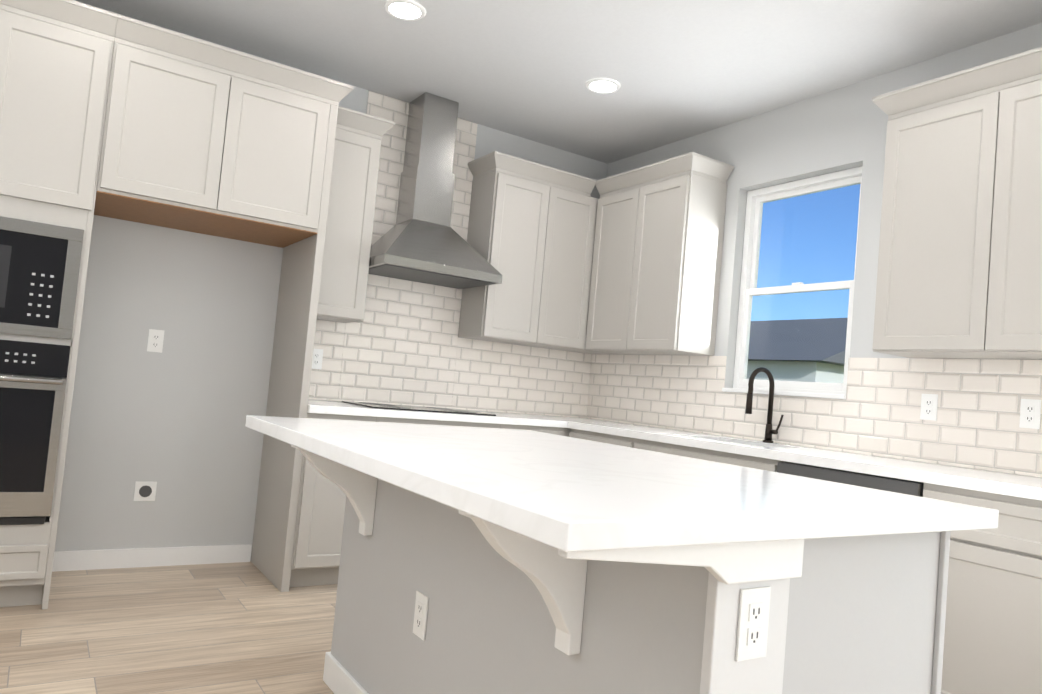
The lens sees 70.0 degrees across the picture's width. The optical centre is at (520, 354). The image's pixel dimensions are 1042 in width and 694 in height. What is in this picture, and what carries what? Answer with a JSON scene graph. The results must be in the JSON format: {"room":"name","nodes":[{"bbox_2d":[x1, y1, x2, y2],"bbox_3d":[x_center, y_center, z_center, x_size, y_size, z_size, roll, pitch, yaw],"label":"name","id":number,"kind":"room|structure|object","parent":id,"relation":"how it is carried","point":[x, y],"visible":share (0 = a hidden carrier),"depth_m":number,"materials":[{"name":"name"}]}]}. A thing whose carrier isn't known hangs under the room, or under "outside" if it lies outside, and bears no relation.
{"room":"kitchen","nodes":[
{"label":"kitchen","id":0,"kind":"room"},
{"bbox_2d":[0,561,337,693],"bbox_3d":[0.524,1.237,1.028,4.810,0.100,7.760,7,-3,-33],"label":"floor","id":1,"kind":"structure","parent":0,"point":[237,628],"depth_m":2.94,"materials":[{"name":"brown wood"}]},
{"bbox_2d":[0,0,117,609],"bbox_3d":[-2.392,-0.242,3.166,0.889,2.533,0.682,7,-3,-33],"label":"tall cabinet","id":2,"kind":"object","parent":1,"relation":"on","point":[55,61],"visible":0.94,"depth_m":3.09,"materials":[{"name":"paint"}]},
{"bbox_2d":[0,339,70,524],"bbox_3d":[-2.382,0.295,3.114,0.764,0.746,0.632,7,-3,-33],"label":"wall oven","id":3,"kind":"object","parent":2,"relation":"in","point":[32,386],"visible":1,"depth_m":3.05,"materials":[{"name":"silver glass"}]},
{"bbox_2d":[0,216,83,338],"bbox_3d":[-2.323,-0.334,3.139,0.764,0.466,0.504,7,-3,-33],"label":"microwave","id":4,"kind":"object","parent":2,"relation":"in","point":[39,268],"visible":1,"depth_m":3.06,"materials":[{"name":"silver metal"}]},
{"bbox_2d":[94,14,352,591],"bbox_3d":[-1.580,-0.145,3.689,1.053,2.533,0.682,7,-3,-33],"label":"surround","id":5,"kind":"object","parent":1,"relation":"on","point":[204,137],"visible":0.9,"depth_m":3.54,"materials":[{"name":"paint"}]},
{"bbox_2d":[289,408,380,586],"bbox_3d":[-1.109,0.743,4.020,0.365,0.880,0.648,7,-3,-33],"label":"base cabinet","id":6,"kind":"object","parent":1,"relation":"on","point":[319,530],"depth_m":3.72,"materials":[{"name":"paint"}]},
{"bbox_2d":[308,400,640,425],"bbox_3d":[-0.283,0.378,4.543,2.238,0.040,0.658,7,-3,-33],"label":"countertop","id":7,"kind":"structure","parent":6,"relation":"on","point":[313,405],"depth_m":4.13,"materials":[{"name":"white stone"}]},
{"bbox_2d":[342,401,495,415],"bbox_3d":[-0.600,0.316,4.351,0.750,0.008,0.520,7,-3,-33],"label":"cooktop","id":8,"kind":"object","parent":7,"relation":"in","point":[412,408],"visible":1,"depth_m":4.26,"materials":[{"name":"black glass"}]},
{"bbox_2d":[381,416,504,428],"bbox_3d":[-0.639,0.799,4.323,0.760,0.880,0.648,7,-3,-33],"label":"base cabinet","id":9,"kind":"object","parent":1,"relation":"on","point":[425,420],"depth_m":4.07,"materials":[{"name":"paint"}]},
{"bbox_2d":[505,420,568,436],"bbox_3d":[-0.131,0.859,4.651,0.455,0.880,0.648,7,-3,-33],"label":"base cabinet","id":10,"kind":"object","parent":1,"relation":"on","point":[557,429],"depth_m":4.44,"materials":[{"name":"paint"}]},
{"bbox_2d":[268,435,949,693],"bbox_3d":[0.000,0.746,2.029,1.084,0.880,1.770,7,-3,-33],"label":"kitchen island","id":11,"kind":"object","parent":1,"relation":"on","point":[529,562],"depth_m":1.50,"materials":[{"name":"paint"}]},
{"bbox_2d":[413,591,428,640],"bbox_3d":[-0.281,0.728,2.075,0.007,0.117,0.072,7,-3,-33],"label":"outlet","id":12,"kind":"object","parent":11,"relation":"attached to","point":[420,615],"visible":1,"depth_m":2.07,"materials":[{"name":"white plastic"}]},
{"bbox_2d":[245,415,998,554],"bbox_3d":[0.048,0.289,2.048,1.151,0.040,1.825,7,-3,-33],"label":"island countertop","id":13,"kind":"structure","parent":11,"relation":"on","point":[566,495],"depth_m":1.44,"materials":[{"name":"white stone"}]},
{"bbox_2d":[735,586,770,661],"bbox_3d":[0.391,0.452,1.249,0.072,0.117,0.007,7,-3,-33],"label":"outlet","id":14,"kind":"object","parent":11,"relation":"attached to","point":[753,621],"visible":1,"depth_m":1.25,"materials":[{"name":"white plastic"}]},
{"bbox_2d":[567,425,666,452],"bbox_3d":[0.680,0.920,4.424,0.648,0.880,0.588,7,-3,-33],"label":"base cabinet","id":15,"kind":"object","parent":1,"relation":"on","point":[621,439],"depth_m":4.15,"materials":[{"name":"paint"}]},
{"bbox_2d":[568,421,734,444],"bbox_3d":[0.752,0.462,4.386,0.658,0.040,0.723,7,-3,-33],"label":"countertop","id":16,"kind":"structure","parent":15,"relation":"on","point":[641,433],"depth_m":4.10,"materials":[{"name":"white stone"}]},
{"bbox_2d":[915,477,1041,693],"bbox_3d":[1.835,0.936,2.628,0.648,0.880,0.548,7,-3,-33],"label":"base cabinet","id":17,"kind":"object","parent":1,"relation":"on","point":[993,634],"depth_m":2.47,"materials":[{"name":"paint"}]},
{"bbox_2d":[735,445,1041,496],"bbox_3d":[1.645,0.475,2.999,0.658,0.040,1.415,7,-3,-33],"label":"countertop","id":18,"kind":"structure","parent":17,"relation":"on","point":[853,462],"depth_m":2.93,"materials":[{"name":"white stone"}]},
{"bbox_2d":[745,367,783,442],"bbox_3d":[1.286,0.267,3.921,0.216,0.397,0.109,7,-3,-33],"label":"faucet","id":19,"kind":"object","parent":18,"relation":"on","point":[769,431],"visible":1,"depth_m":3.96,"materials":[{"name":"black metal"}]},
{"bbox_2d":[777,461,923,496],"bbox_3d":[1.469,0.928,3.092,0.645,0.876,0.616,7,-3,-33],"label":"dishwasher","id":20,"kind":"object","parent":18,"relation":"in","point":[908,487],"visible":0.12,"depth_m":2.92,"materials":[{"name":"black metal"}]},
{"bbox_2d":[55,0,607,560],"bbox_3d":[-1.407,-0.240,4.297,4.810,2.810,0.150,7,-3,-33],"label":"wall","id":21,"kind":"structure","parent":0,"point":[171,420],"depth_m":3.94,"materials":[{"name":"paint"}]},
{"bbox_2d":[134,481,156,500],"bbox_3d":[-1.950,0.711,3.860,0.100,0.100,0.008,7,-3,-33],"label":"water supply box","id":22,"kind":"object","parent":21,"relation":"attached to","point":[145,490],"visible":1,"depth_m":3.86,"materials":[{"name":"white plastic"}]},
{"bbox_2d":[52,544,251,571],"bbox_3d":[-1.906,1.060,3.890,0.953,0.095,0.014,7,-3,-33],"label":"baseboard","id":23,"kind":"structure","parent":21,"relation":"attached to","point":[116,558],"depth_m":3.86,"materials":[{"name":"white wood"}]},
{"bbox_2d":[147,329,163,352],"bbox_3d":[-1.907,-0.070,3.882,0.072,0.117,0.007,7,-3,-33],"label":"outlet","id":24,"kind":"object","parent":21,"relation":"attached to","point":[155,340],"visible":1,"depth_m":3.88,"materials":[{"name":"white plastic"}]},
{"bbox_2d":[317,106,394,322],"bbox_3d":[-1.033,-0.770,4.227,0.415,1.143,0.359,7,-3,-33],"label":"upper cabinet","id":25,"kind":"object","parent":21,"relation":"attached to","point":[349,223],"visible":0.65,"depth_m":4.12,"materials":[{"name":"paint"}]},
{"bbox_2d":[368,92,501,288],"bbox_3d":[-0.515,-1.007,4.465,0.752,1.106,0.500,7,-3,-33],"label":"range hood","id":26,"kind":"object","parent":21,"relation":"attached to","point":[421,241],"visible":0.94,"depth_m":4.44,"materials":[{"name":"silver metal"}]},
{"bbox_2d":[308,91,591,417],"bbox_3d":[-0.376,-0.584,4.860,2.232,1.886,0.007,7,-3,-33],"label":"tile backsplash","id":27,"kind":"structure","parent":21,"relation":"attached to","point":[402,343],"depth_m":4.72,"materials":[{"name":"white tile"}]},
{"bbox_2d":[312,349,322,368],"bbox_3d":[-1.193,0.026,4.333,0.072,0.117,0.007,7,-3,-33],"label":"electrical outlet","id":28,"kind":"object","parent":27,"relation":"attached to","point":[317,358],"visible":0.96,"depth_m":4.33,"materials":[{"name":"white plastic"}]},
{"bbox_2d":[458,151,618,354],"bbox_3d":[0.179,-0.626,5.008,1.163,1.143,0.359,7,-3,-33],"label":"upper cabinet","id":29,"kind":"object","parent":21,"relation":"attached to","point":[531,232],"visible":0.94,"depth_m":4.79,"materials":[{"name":"paint"}]},
{"bbox_2d":[76,0,1041,163],"bbox_3d":[0.781,-1.668,1.166,4.810,0.120,7.760,7,-3,-33],"label":"ceiling","id":30,"kind":"structure","parent":0,"point":[677,70],"depth_m":3.75,"materials":[{"name":"white paint"}]},
{"bbox_2d":[384,0,425,20],"bbox_3d":[-0.543,-1.610,3.478,0.196,0.008,0.196,7,-3,-33],"label":"recessed light","id":31,"kind":"object","parent":30,"relation":"in","point":[408,10],"visible":0.92,"depth_m":3.47,"materials":[{"name":"white plastic"}]},
{"bbox_2d":[585,78,620,93],"bbox_3d":[0.455,-1.491,4.133,0.196,0.008,0.196,7,-3,-33],"label":"recessed light","id":32,"kind":"object","parent":30,"relation":"in","point":[602,85],"visible":0.96,"depth_m":4.12,"materials":[{"name":"white plastic"}]},
{"bbox_2d":[683,441,718,448],"bbox_3d":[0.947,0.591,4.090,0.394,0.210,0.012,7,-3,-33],"label":"countertop","id":33,"kind":"structure","parent":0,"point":[684,442],"depth_m":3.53,"materials":[{"name":"white stone"}]},
{"bbox_2d":[667,441,754,467],"bbox_3d":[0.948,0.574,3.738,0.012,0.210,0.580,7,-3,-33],"label":"base cabinet","id":34,"kind":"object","parent":0,"relation":"attached to","point":[704,452],"depth_m":3.57,"materials":[{"name":"white wood"}]},
{"bbox_2d":[719,445,734,448],"bbox_3d":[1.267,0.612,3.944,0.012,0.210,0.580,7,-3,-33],"label":"countertop","id":35,"kind":"structure","parent":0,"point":[720,446],"depth_m":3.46,"materials":[{"name":"white stone"}]},
{"bbox_2d":[755,457,790,471],"bbox_3d":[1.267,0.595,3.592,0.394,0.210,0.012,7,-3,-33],"label":"base cabinet","id":36,"kind":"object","parent":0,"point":[759,463],"depth_m":3.29,"materials":[{"name":"white wood"}]},
{"bbox_2d":[587,23,1041,477],"bbox_3d":[2.601,0.021,2.353,0.150,2.810,7.460,7,-3,-33],"label":"wall","id":37,"kind":"structure","parent":0,"point":[841,129],"depth_m":3.97,"materials":[{"name":"paint"}]},
{"bbox_2d":[585,152,733,355],"bbox_3d":[0.841,-0.581,4.719,0.359,1.143,0.904,7,-3,-33],"label":"upper cabinet","id":38,"kind":"object","parent":37,"relation":"attached to","point":[656,263],"visible":0.96,"depth_m":4.48,"materials":[{"name":"paint"}]},
{"bbox_2d":[722,388,845,398],"bbox_3d":[1.425,0.213,4.042,0.086,0.022,0.790,7,-3,-33],"label":"window sill","id":39,"kind":"structure","parent":37,"relation":"attached to","point":[816,395],"depth_m":3.95,"materials":[{"name":"white wood"}]},
{"bbox_2d":[733,166,861,394],"bbox_3d":[1.543,-0.370,4.112,0.070,1.204,0.784,7,-3,-33],"label":"window","id":40,"kind":"structure","parent":37,"relation":"in","point":[756,200],"depth_m":4.22,"materials":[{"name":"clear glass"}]},
{"bbox_2d":[584,354,1041,477],"bbox_3d":[1.409,0.246,4.012,0.006,0.468,3.378,7,-3,-33],"label":"tile backsplash","id":41,"kind":"structure","parent":37,"relation":"attached to","point":[976,426],"depth_m":3.58,"materials":[{"name":"white tile"}]},
{"bbox_2d":[920,394,937,420],"bbox_3d":[1.833,0.237,3.341,0.007,0.117,0.072,7,-3,-33],"label":"electrical outlet","id":42,"kind":"object","parent":41,"relation":"attached to","point":[929,404],"visible":1,"depth_m":3.34,"materials":[{"name":"white plastic"}]},
{"bbox_2d":[1019,399,1040,428],"bbox_3d":[2.053,0.240,2.999,0.007,0.117,0.072,7,-3,-33],"label":"electrical outlet","id":43,"kind":"object","parent":41,"relation":"attached to","point":[1030,411],"visible":1,"depth_m":3.00,"materials":[{"name":"white plastic"}]},
{"bbox_2d":[872,47,1041,359],"bbox_3d":[1.961,-0.565,2.978,0.359,1.143,1.043,7,-3,-33],"label":"upper cabinet","id":44,"kind":"object","parent":37,"relation":"attached to","point":[959,273],"visible":1,"depth_m":3.00,"materials":[{"name":"paint"}]},
{"label":"outside","id":45,"kind":"structure","parent":0,"visible":0},
{"bbox_3d":[28.249,4.897,23.499,66.520,0.220,90.000,7,-3,-33],"label":"ground","id":46,"kind":"structure","parent":45,"visible":0},
{"bbox_2d":[747,318,847,382],"bbox_3d":[6.073,0.972,32.681,10.500,4.600,23.500,7,-3,-33],"label":"house","id":47,"kind":"structure","parent":46,"relation":"on","point":[827,374],"depth_m":22.23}
]}

